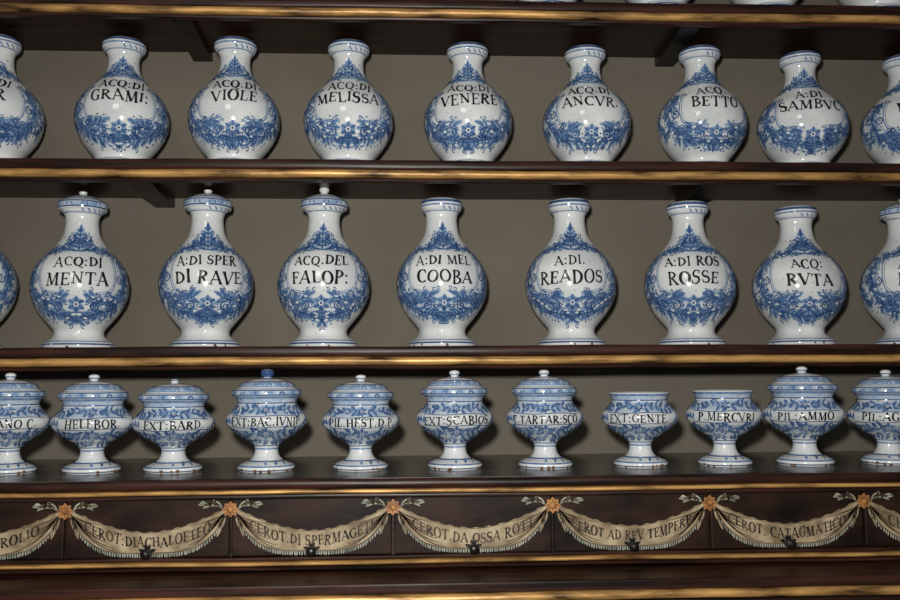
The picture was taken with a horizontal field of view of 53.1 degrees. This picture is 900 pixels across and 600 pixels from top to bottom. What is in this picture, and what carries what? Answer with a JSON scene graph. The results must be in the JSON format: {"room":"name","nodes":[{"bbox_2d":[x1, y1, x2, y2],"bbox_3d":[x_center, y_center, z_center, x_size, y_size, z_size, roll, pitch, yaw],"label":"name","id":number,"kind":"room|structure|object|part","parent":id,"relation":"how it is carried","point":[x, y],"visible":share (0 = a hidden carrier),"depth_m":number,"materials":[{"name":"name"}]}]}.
{"room":"pharmacy","nodes":[
{"label":"pharmacy","id":0,"kind":"room"},
{"bbox_2d":[0,482,899,497],"bbox_3d":[0.047,0.334,1.588,3.750,0.010,0.017,0,-5,-3],"label":"trim","id":1,"kind":"structure","parent":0,"point":[882,484],"depth_m":1.58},
{"bbox_2d":[0,550,899,569],"bbox_3d":[0.048,0.454,1.573,3.750,0.009,0.018,0,-5,-3],"label":"trim","id":2,"kind":"structure","parent":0,"point":[860,553],"depth_m":1.56,"materials":[{"name":"gold metal"}]},
{"bbox_3d":[0.167,1.555,-0.286,5.500,0.050,4.690,0,-5,-3],"label":"floor","id":3,"kind":"structure","parent":0,"visible":0},
{"bbox_2d":[0,491,899,599],"bbox_3d":[0.042,1.034,1.719,3.850,1.345,0.580,0,-5,-3],"label":"base cabinet","id":4,"kind":"object","parent":3,"relation":"on","point":[841,597],"depth_m":1.58,"materials":[{"name":"brown wood"}]},
{"bbox_3d":[-0.804,0.398,1.553,0.278,0.098,0.020,0,-5,-3],"label":"drawer","id":5,"kind":"part","parent":4,"relation":"part of","materials":[{"name":"brown wood"}]},
{"bbox_3d":[-0.523,0.397,1.567,0.278,0.098,0.020,0,-5,-3],"label":"drawer","id":6,"kind":"part","parent":4,"relation":"part of","materials":[{"name":"brown wood"}]},
{"bbox_2d":[0,561,899,599],"bbox_3d":[0.039,0.493,1.758,3.850,0.016,0.598,0,-5,-3],"label":"shelf board","id":7,"kind":"object","parent":4,"relation":"attached to","point":[774,574],"depth_m":1.49,"materials":[{"name":"brown wood"}]},
{"bbox_3d":[0.048,0.462,1.573,3.750,0.010,0.022,0,-5,-3],"label":"rail","id":8,"kind":"part","parent":4,"relation":"part of","materials":[{"name":"brown wood"}]},
{"bbox_3d":[0.047,0.448,1.581,3.750,0.008,0.016,0,-5,-3],"label":"rail","id":9,"kind":"part","parent":4,"relation":"part of","materials":[{"name":"brown wood"}]},
{"bbox_2d":[0,451,899,493],"bbox_3d":[0.035,0.342,1.823,3.810,0.020,0.496,0,-5,-3],"label":"ledge","id":10,"kind":"object","parent":4,"relation":"on","point":[413,466],"depth_m":1.61,"materials":[{"name":"brown wood"}]},
{"bbox_2d":[0,373,50,474],"bbox_3d":[-0.841,0.234,1.716,0.146,0.191,0.147,-2,-5,17],"label":"jar","id":11,"kind":"object","parent":10,"relation":"on","point":[23,419],"visible":1,"depth_m":1.68,"materials":[{"name":"ceramic"}]},
{"bbox_2d":[50,374,133,474],"bbox_3d":[-0.684,0.236,1.724,0.151,0.187,0.152,-3,-6,26],"label":"jar","id":12,"kind":"object","parent":10,"relation":"on","point":[92,415],"visible":1,"depth_m":1.68,"materials":[{"name":"ceramic"}]},
{"bbox_2d":[131,379,215,473],"bbox_3d":[-0.531,0.241,1.731,0.155,0.177,0.157,2,-6,-23],"label":"jar","id":13,"kind":"object","parent":10,"relation":"on","point":[174,415],"visible":1,"depth_m":1.69,"materials":[{"name":"ceramic"}]},
{"bbox_2d":[226,369,307,472],"bbox_3d":[-0.354,0.232,1.740,0.155,0.195,0.157,0,-5,-4],"label":"jar","id":14,"kind":"object","parent":10,"relation":"on","point":[267,413],"visible":1,"depth_m":1.69,"materials":[{"name":"ceramic"}]},
{"bbox_2d":[322,375,399,471],"bbox_3d":[-0.173,0.237,1.749,0.151,0.183,0.153,1,-5,-14],"label":"jar","id":15,"kind":"object","parent":10,"relation":"on","point":[360,414],"visible":1,"depth_m":1.70,"materials":[{"name":"ceramic"}]},
{"bbox_2d":[0,0,899,459],"bbox_3d":[0.018,-0.418,2.129,3.750,1.590,0.020,0,-5,-3],"label":"wall","id":16,"kind":"structure","parent":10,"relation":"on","point":[506,236],"depth_m":2.09,"materials":[{"name":"grey paint"}]},
{"bbox_2d":[131,183,174,207],"bbox_3d":[-0.649,-0.232,1.969,0.044,0.022,0.200,0,-5,-3],"label":"corbel","id":17,"kind":"object","parent":16,"relation":"attached to","point":[157,196],"visible":0.75,"depth_m":1.97,"materials":[{"name":"wood"}]},
{"bbox_2d":[172,20,212,61],"bbox_3d":[-0.571,-0.576,2.003,0.044,0.022,0.200,0,-5,-3],"label":"corbel","id":18,"kind":"object","parent":16,"relation":"attached to","point":[199,50],"visible":0.85,"depth_m":2.00,"materials":[{"name":"wood"}]},
{"bbox_2d":[0,0,899,59],"bbox_3d":[0.024,-0.602,2.018,3.750,0.049,0.234,0,-5,-3],"label":"shelf board","id":19,"kind":"object","parent":16,"relation":"attached to","point":[34,34],"depth_m":1.98,"materials":[{"name":"brown wood"}]},
{"bbox_3d":[0.029,-0.593,1.909,3.750,0.010,0.016,0,-5,-3],"label":"lower lip","id":20,"kind":"part","parent":19,"relation":"part of","materials":[{"name":"brown wood"}]},
{"bbox_2d":[0,3,899,23],"bbox_3d":[0.029,-0.606,1.907,3.750,0.019,0.021,0,-5,-3],"label":"trim","id":21,"kind":"structure","parent":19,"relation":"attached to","point":[11,7],"depth_m":1.90,"materials":[{"name":"gold metal"}]},
{"bbox_3d":[0.029,-0.625,1.911,3.750,0.023,0.016,0,-5,-3],"label":"shelf edge","id":22,"kind":"part","parent":19,"relation":"part of","materials":[{"name":"brown wood"}]},
{"bbox_2d":[518,0,577,1],"bbox_3d":[0.219,-0.779,2.011,0.196,0.301,0.195,-1,-5,5],"label":"bottle","id":23,"kind":"object","parent":19,"relation":"on","point":[518,0],"visible":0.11,"depth_m":1.95,"materials":[{"name":"ceramic"}]},
{"bbox_2d":[626,0,688,3],"bbox_3d":[0.469,-0.779,2.023,0.196,0.301,0.195,-1,-5,12],"label":"bottle","id":24,"kind":"object","parent":19,"relation":"on","point":[628,1],"visible":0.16,"depth_m":1.97,"materials":[{"name":"ceramic"}]},
{"bbox_2d":[730,0,797,4],"bbox_3d":[0.713,-0.780,2.035,0.196,0.301,0.195,-2,-5,17],"label":"bottle","id":25,"kind":"object","parent":19,"relation":"on","point":[774,2],"visible":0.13,"depth_m":1.98,"materials":[{"name":"ceramic"}]},
{"bbox_2d":[837,0,899,5],"bbox_3d":[0.968,-0.780,2.048,0.196,0.301,0.195,-3,-6,23],"label":"bottle","id":26,"kind":"object","parent":19,"relation":"on","point":[841,2],"visible":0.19,"depth_m":1.99,"materials":[{"name":"ceramic"}]},
{"bbox_2d":[0,158,899,200],"bbox_3d":[0.026,-0.258,1.987,3.750,0.049,0.234,0,-5,-3],"label":"shelf board","id":27,"kind":"object","parent":16,"relation":"attached to","point":[7,189],"depth_m":1.91,"materials":[{"name":"brown wood"}]},
{"bbox_2d":[0,34,44,157],"bbox_3d":[-0.983,-0.424,1.949,0.196,0.290,0.196,1,-5,-13],"label":"bottle","id":28,"kind":"object","parent":27,"relation":"on","point":[22,117],"visible":0.92,"depth_m":1.91,"materials":[{"name":"ceramic"}]},
{"bbox_2d":[73,36,169,158],"bbox_3d":[-0.713,-0.423,1.963,0.196,0.287,0.195,1,-5,-16],"label":"bottle","id":29,"kind":"object","parent":27,"relation":"on","point":[119,116],"visible":0.91,"depth_m":1.90,"materials":[{"name":"ceramic"}]},
{"bbox_2d":[188,36,279,158],"bbox_3d":[-0.473,-0.425,1.975,0.196,0.290,0.196,1,-5,-11],"label":"bottle","id":30,"kind":"object","parent":27,"relation":"on","point":[232,116],"visible":0.91,"depth_m":1.91,"materials":[{"name":"ceramic"}]},
{"bbox_2d":[303,39,392,159],"bbox_3d":[-0.224,-0.424,1.987,0.196,0.287,0.195,0,-5,-6],"label":"bottle","id":31,"kind":"object","parent":27,"relation":"on","point":[347,118],"visible":0.95,"depth_m":1.92,"materials":[{"name":"ceramic"}]},
{"bbox_3d":[0.031,-0.248,1.878,3.750,0.010,0.016,0,-5,-3],"label":"lower lip","id":32,"kind":"part","parent":27,"relation":"part of","materials":[{"name":"brown wood"}]},
{"bbox_2d":[0,168,899,180],"bbox_3d":[0.031,-0.261,1.876,3.750,0.019,0.021,0,-5,-3],"label":"trim","id":33,"kind":"structure","parent":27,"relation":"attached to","point":[4,172],"depth_m":1.87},
{"bbox_3d":[0.031,-0.280,1.880,3.750,0.023,0.016,0,-5,-3],"label":"shelf edge","id":34,"kind":"part","parent":27,"relation":"part of","materials":[{"name":"brown wood"}]},
{"bbox_2d":[424,42,511,160],"bbox_3d":[0.040,-0.423,2.000,0.196,0.284,0.195,0,-5,1],"label":"bottle","id":35,"kind":"object","parent":27,"relation":"on","point":[468,120],"visible":0.91,"depth_m":1.93,"materials":[{"name":"ceramic"}]},
{"bbox_2d":[542,44,630,160],"bbox_3d":[0.304,-0.422,2.013,0.196,0.281,0.196,-1,-5,2],"label":"bottle","id":36,"kind":"object","parent":27,"relation":"on","point":[587,121],"visible":0.9,"depth_m":1.95,"materials":[{"name":"ceramic"}]},
{"bbox_2d":[657,44,746,161],"bbox_3d":[0.565,-0.424,2.026,0.196,0.284,0.196,0,-5,-4],"label":"bottle","id":37,"kind":"object","parent":27,"relation":"on","point":[702,121],"visible":0.98,"depth_m":1.96,"materials":[{"name":"ceramic"}]},
{"bbox_2d":[756,50,849,162],"bbox_3d":[0.796,-0.419,2.037,0.196,0.274,0.195,-1,-5,8],"label":"bottle","id":38,"kind":"object","parent":27,"relation":"on","point":[804,122],"visible":0.9,"depth_m":1.97,"materials":[{"name":"ceramic"}]},
{"bbox_2d":[860,54,899,162],"bbox_3d":[1.039,-0.418,2.049,0.196,0.271,0.195,-1,-5,7],"label":"bottle","id":39,"kind":"object","parent":27,"relation":"on","point":[880,126],"visible":0.93,"depth_m":2.02,"materials":[{"name":"ceramic"}]},
{"bbox_2d":[0,344,899,371],"bbox_3d":[0.028,0.127,1.953,3.750,0.049,0.234,0,-5,-3],"label":"shelf board","id":40,"kind":"object","parent":16,"relation":"attached to","point":[763,344],"depth_m":1.84,"materials":[{"name":"brown wood"}]},
{"bbox_2d":[0,251,18,347],"bbox_3d":[-1.026,-0.057,1.914,0.198,0.325,0.199,1,-5,-14],"label":"bottle","id":41,"kind":"object","parent":40,"relation":"on","point":[9,285],"visible":1,"depth_m":1.90,"materials":[{"name":"ceramic"}]},
{"bbox_2d":[29,191,129,346],"bbox_3d":[-0.790,-0.065,1.927,0.198,0.341,0.198,-3,-6,26],"label":"bottle","id":42,"kind":"object","parent":40,"relation":"on","point":[78,287],"visible":1,"depth_m":1.86,"materials":[{"name":"ceramic"}]},
{"bbox_2d":[158,189,253,345],"bbox_3d":[-0.524,-0.068,1.939,0.197,0.347,0.199,4,-7,-42],"label":"bottle","id":43,"kind":"object","parent":40,"relation":"on","point":[205,286],"visible":0.98,"depth_m":1.88,"materials":[{"name":"ceramic"}]},
{"bbox_2d":[277,187,369,345],"bbox_3d":[-0.274,-0.072,1.953,0.198,0.353,0.199,0,-5,-5],"label":"bottle","id":44,"kind":"object","parent":40,"relation":"on","point":[323,287],"visible":0.99,"depth_m":1.89,"materials":[{"name":"ceramic"}]},
{"bbox_2d":[396,197,487,345],"bbox_3d":[-0.018,-0.058,1.964,0.198,0.323,0.199,0,-5,-4],"label":"bottle","id":45,"kind":"object","parent":40,"relation":"on","point":[441,285],"visible":0.99,"depth_m":1.90,"materials":[{"name":"ceramic"}]},
{"bbox_3d":[0.034,0.137,1.844,3.750,0.010,0.016,0,-5,-3],"label":"lower lip","id":46,"kind":"part","parent":40,"relation":"part of","materials":[{"name":"brown wood"}]},
{"bbox_2d":[0,354,899,367],"bbox_3d":[0.034,0.123,1.842,3.750,0.019,0.021,0,-5,-3],"label":"trim","id":47,"kind":"structure","parent":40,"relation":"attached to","point":[721,358],"depth_m":1.83,"materials":[{"name":"gold metal"}]},
{"bbox_3d":[0.033,0.104,1.846,3.750,0.023,0.016,0,-5,-3],"label":"shelf edge","id":48,"kind":"part","parent":40,"relation":"part of","materials":[{"name":"brown wood"}]},
{"bbox_2d":[525,198,615,344],"bbox_3d":[0.265,-0.058,1.978,0.198,0.323,0.199,-1,-5,5],"label":"bottle","id":49,"kind":"object","parent":40,"relation":"on","point":[570,286],"visible":0.99,"depth_m":1.91,"materials":[{"name":"ceramic"}]},
{"bbox_2d":[644,200,736,344],"bbox_3d":[0.529,-0.056,1.991,0.198,0.318,0.199,-1,-5,10],"label":"bottle","id":50,"kind":"object","parent":40,"relation":"on","point":[690,286],"visible":1,"depth_m":1.93,"materials":[{"name":"ceramic"}]},
{"bbox_2d":[751,205,846,343],"bbox_3d":[0.774,-0.052,2.003,0.198,0.308,0.199,-1,-5,7],"label":"bottle","id":51,"kind":"object","parent":40,"relation":"on","point":[799,288],"visible":0.98,"depth_m":1.94,"materials":[{"name":"ceramic"}]},
{"bbox_2d":[859,199,899,343],"bbox_3d":[1.023,-0.063,2.016,0.198,0.330,0.199,-1,-5,7],"label":"bottle","id":52,"kind":"object","parent":40,"relation":"on","point":[879,287],"visible":0.98,"depth_m":1.98,"materials":[{"name":"ceramic"}]},
{"bbox_2d":[655,27,699,66],"bbox_3d":[0.517,-0.578,2.058,0.044,0.022,0.200,0,-5,-3],"label":"corbel","id":53,"kind":"object","parent":16,"relation":"attached to","point":[682,37],"visible":0.8,"depth_m":2.05,"materials":[{"name":"wood"}]},
{"bbox_2d":[675,185,721,201],"bbox_3d":[0.559,-0.234,2.029,0.044,0.022,0.200,0,-5,-3],"label":"corbel","id":54,"kind":"object","parent":16,"relation":"attached to","point":[700,192],"visible":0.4,"depth_m":2.00,"materials":[{"name":"wood"}]},
{"bbox_3d":[0.047,0.321,1.585,3.750,0.020,0.018,0,-5,-3],"label":"ledge edge","id":55,"kind":"part","parent":10,"relation":"part of","materials":[{"name":"brown wood"}]},
{"bbox_2d":[416,370,492,470],"bbox_3d":[0.009,0.233,1.758,0.156,0.191,0.158,0,-5,-3],"label":"jar","id":56,"kind":"object","parent":10,"relation":"on","point":[454,412],"visible":1,"depth_m":1.71,"materials":[{"name":"ceramic"}]},
{"bbox_2d":[506,370,582,468],"bbox_3d":[0.186,0.232,1.767,0.156,0.191,0.158,-1,-5,4],"label":"jar","id":57,"kind":"object","parent":10,"relation":"on","point":[544,411],"visible":1,"depth_m":1.72,"materials":[{"name":"ceramic"}]},
{"bbox_2d":[601,392,678,467],"bbox_3d":[0.374,0.254,1.774,0.155,0.145,0.156,-1,-5,13],"label":"jar","id":58,"kind":"object","parent":10,"relation":"on","point":[640,418],"visible":1,"depth_m":1.73,"materials":[{"name":"ceramic"}]},
{"bbox_2d":[685,390,762,466],"bbox_3d":[0.543,0.253,1.783,0.148,0.149,0.150,-1,-5,7],"label":"jar","id":59,"kind":"object","parent":10,"relation":"on","point":[724,416],"visible":1,"depth_m":1.74,"materials":[{"name":"ceramic"}]},
{"bbox_2d":[762,366,845,465],"bbox_3d":[0.704,0.230,1.793,0.161,0.195,0.163,-2,-5,18],"label":"jar","id":60,"kind":"object","parent":10,"relation":"on","point":[803,407],"visible":1,"depth_m":1.75,"materials":[{"name":"ceramic"}]},
{"bbox_2d":[846,370,899,464],"bbox_3d":[0.875,0.233,1.802,0.152,0.187,0.151,2,-6,-23],"label":"jar","id":61,"kind":"object","parent":10,"relation":"on","point":[876,410],"visible":1,"depth_m":1.77,"materials":[{"name":"ceramic"}]},
{"bbox_2d":[65,491,864,557],"bbox_3d":[0.035,0.424,1.823,3.810,0.148,0.480,0,-5,-3],"label":"drawer","id":62,"kind":"object","parent":4,"relation":"on","point":[860,491],"depth_m":1.58,"materials":[{"name":"brown wood"}]},
{"bbox_2d":[0,502,59,559],"bbox_3d":[-0.803,0.396,1.533,0.270,0.097,0.021,0,-5,-3],"label":"swag","id":63,"kind":"object","parent":62,"relation":"attached to","point":[25,538],"visible":1,"depth_m":1.54,"materials":[{"name":"paint"}]},
{"bbox_2d":[57,503,72,519],"bbox_3d":[-0.663,0.364,1.547,0.028,0.028,0.007,0,-5,-3],"label":"rosette","id":64,"kind":"object","parent":62,"relation":"attached to","point":[64,511],"visible":1,"depth_m":1.55,"materials":[{"name":"paint"}]},
{"bbox_2d":[70,500,225,558],"bbox_3d":[-0.522,0.395,1.547,0.270,0.097,0.021,0,-5,-3],"label":"swag","id":65,"kind":"object","parent":62,"relation":"attached to","point":[110,539],"visible":1,"depth_m":1.55,"materials":[{"name":"paint"}]},
{"bbox_2d":[222,501,238,517],"bbox_3d":[-0.382,0.364,1.562,0.028,0.028,0.007,0,-5,-3],"label":"rosette","id":66,"kind":"object","parent":62,"relation":"attached to","point":[230,509],"visible":1,"depth_m":1.56,"materials":[{"name":"paint"}]},
{"bbox_3d":[-0.241,0.397,1.581,0.278,0.098,0.020,0,-5,-3],"label":"drawer","id":67,"kind":"part","parent":62,"relation":"part of","materials":[{"name":"brown wood"}]},
{"bbox_2d":[235,498,388,556],"bbox_3d":[-0.240,0.395,1.561,0.270,0.098,0.021,0,-5,-3],"label":"swag","id":68,"kind":"object","parent":62,"relation":"attached to","point":[275,537],"visible":1,"depth_m":1.57,"materials":[{"name":"paint"}]},
{"bbox_2d":[385,499,400,514],"bbox_3d":[-0.100,0.363,1.575,0.028,0.028,0.007,0,-5,-3],"label":"rosette","id":69,"kind":"object","parent":62,"relation":"attached to","point":[392,506],"visible":1,"depth_m":1.58,"materials":[{"name":"paint"}]},
{"bbox_2d":[0,487,899,502],"bbox_3d":[0.046,0.343,1.593,3.750,0.009,0.015,0,-5,-3],"label":"trim","id":70,"kind":"structure","parent":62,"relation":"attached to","point":[813,489],"depth_m":1.58,"materials":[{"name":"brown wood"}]},
{"bbox_2d":[398,496,547,553],"bbox_3d":[0.042,0.394,1.575,0.270,0.098,0.021,0,-5,-3],"label":"swag","id":71,"kind":"object","parent":62,"relation":"attached to","point":[517,530],"visible":1,"depth_m":1.58,"materials":[{"name":"paint"}]},
{"bbox_2d":[545,497,559,512],"bbox_3d":[0.182,0.362,1.589,0.028,0.028,0.007,0,-5,-3],"label":"rosette","id":72,"kind":"object","parent":62,"relation":"attached to","point":[552,504],"visible":1,"depth_m":1.59,"materials":[{"name":"paint"}]},
{"bbox_2d":[557,494,704,551],"bbox_3d":[0.323,0.394,1.589,0.270,0.098,0.021,0,-5,-3],"label":"swag","id":73,"kind":"object","parent":62,"relation":"attached to","point":[672,529],"visible":1,"depth_m":1.60,"materials":[{"name":"paint"}]},
{"bbox_2d":[702,495,716,510],"bbox_3d":[0.464,0.362,1.604,0.028,0.028,0.007,0,-5,-3],"label":"rosette","id":74,"kind":"object","parent":62,"relation":"attached to","point":[709,502],"visible":1,"depth_m":1.60,"materials":[{"name":"paint"}]},
{"bbox_3d":[0.604,0.395,1.623,0.278,0.098,0.020,0,-5,-3],"label":"drawer","id":75,"kind":"part","parent":62,"relation":"part of","materials":[{"name":"brown wood"}]},
{"bbox_2d":[714,492,858,548],"bbox_3d":[0.605,0.393,1.603,0.270,0.098,0.021,0,-5,-3],"label":"swag","id":76,"kind":"object","parent":62,"relation":"attached to","point":[826,527],"visible":1,"depth_m":1.61,"materials":[{"name":"paint"}]},
{"bbox_2d":[857,493,870,508],"bbox_3d":[0.745,0.361,1.618,0.028,0.028,0.007,0,-5,-3],"label":"rosette","id":77,"kind":"object","parent":62,"relation":"attached to","point":[863,500],"visible":1,"depth_m":1.62,"materials":[{"name":"paint"}]},
{"bbox_2d":[868,491,899,541],"bbox_3d":[0.886,0.393,1.617,0.270,0.097,0.021,0,-5,-3],"label":"swag","id":78,"kind":"object","parent":62,"relation":"attached to","point":[889,520],"visible":1,"depth_m":1.62,"materials":[{"name":"paint"}]},
{"bbox_3d":[0.040,0.396,1.595,0.278,0.098,0.020,0,-5,-3],"label":"drawer","id":79,"kind":"part","parent":4,"relation":"part of","materials":[{"name":"brown wood"}]},
{"bbox_2d":[81,585,899,599],"bbox_3d":[0.053,0.483,1.462,3.850,0.016,0.019,0,-5,-3],"label":"trim","id":80,"kind":"structure","parent":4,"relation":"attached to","point":[858,589],"depth_m":1.46,"materials":[{"name":"brown wood"}]},
{"bbox_3d":[0.322,0.396,1.609,0.278,0.098,0.020,0,-5,-3],"label":"drawer","id":81,"kind":"part","parent":4,"relation":"part of","materials":[{"name":"brown wood"}]},
{"bbox_3d":[0.885,0.395,1.637,0.278,0.098,0.020,0,-5,-3],"label":"drawer","id":82,"kind":"part","parent":4,"relation":"part of","materials":[{"name":"brown wood"}]}
]}

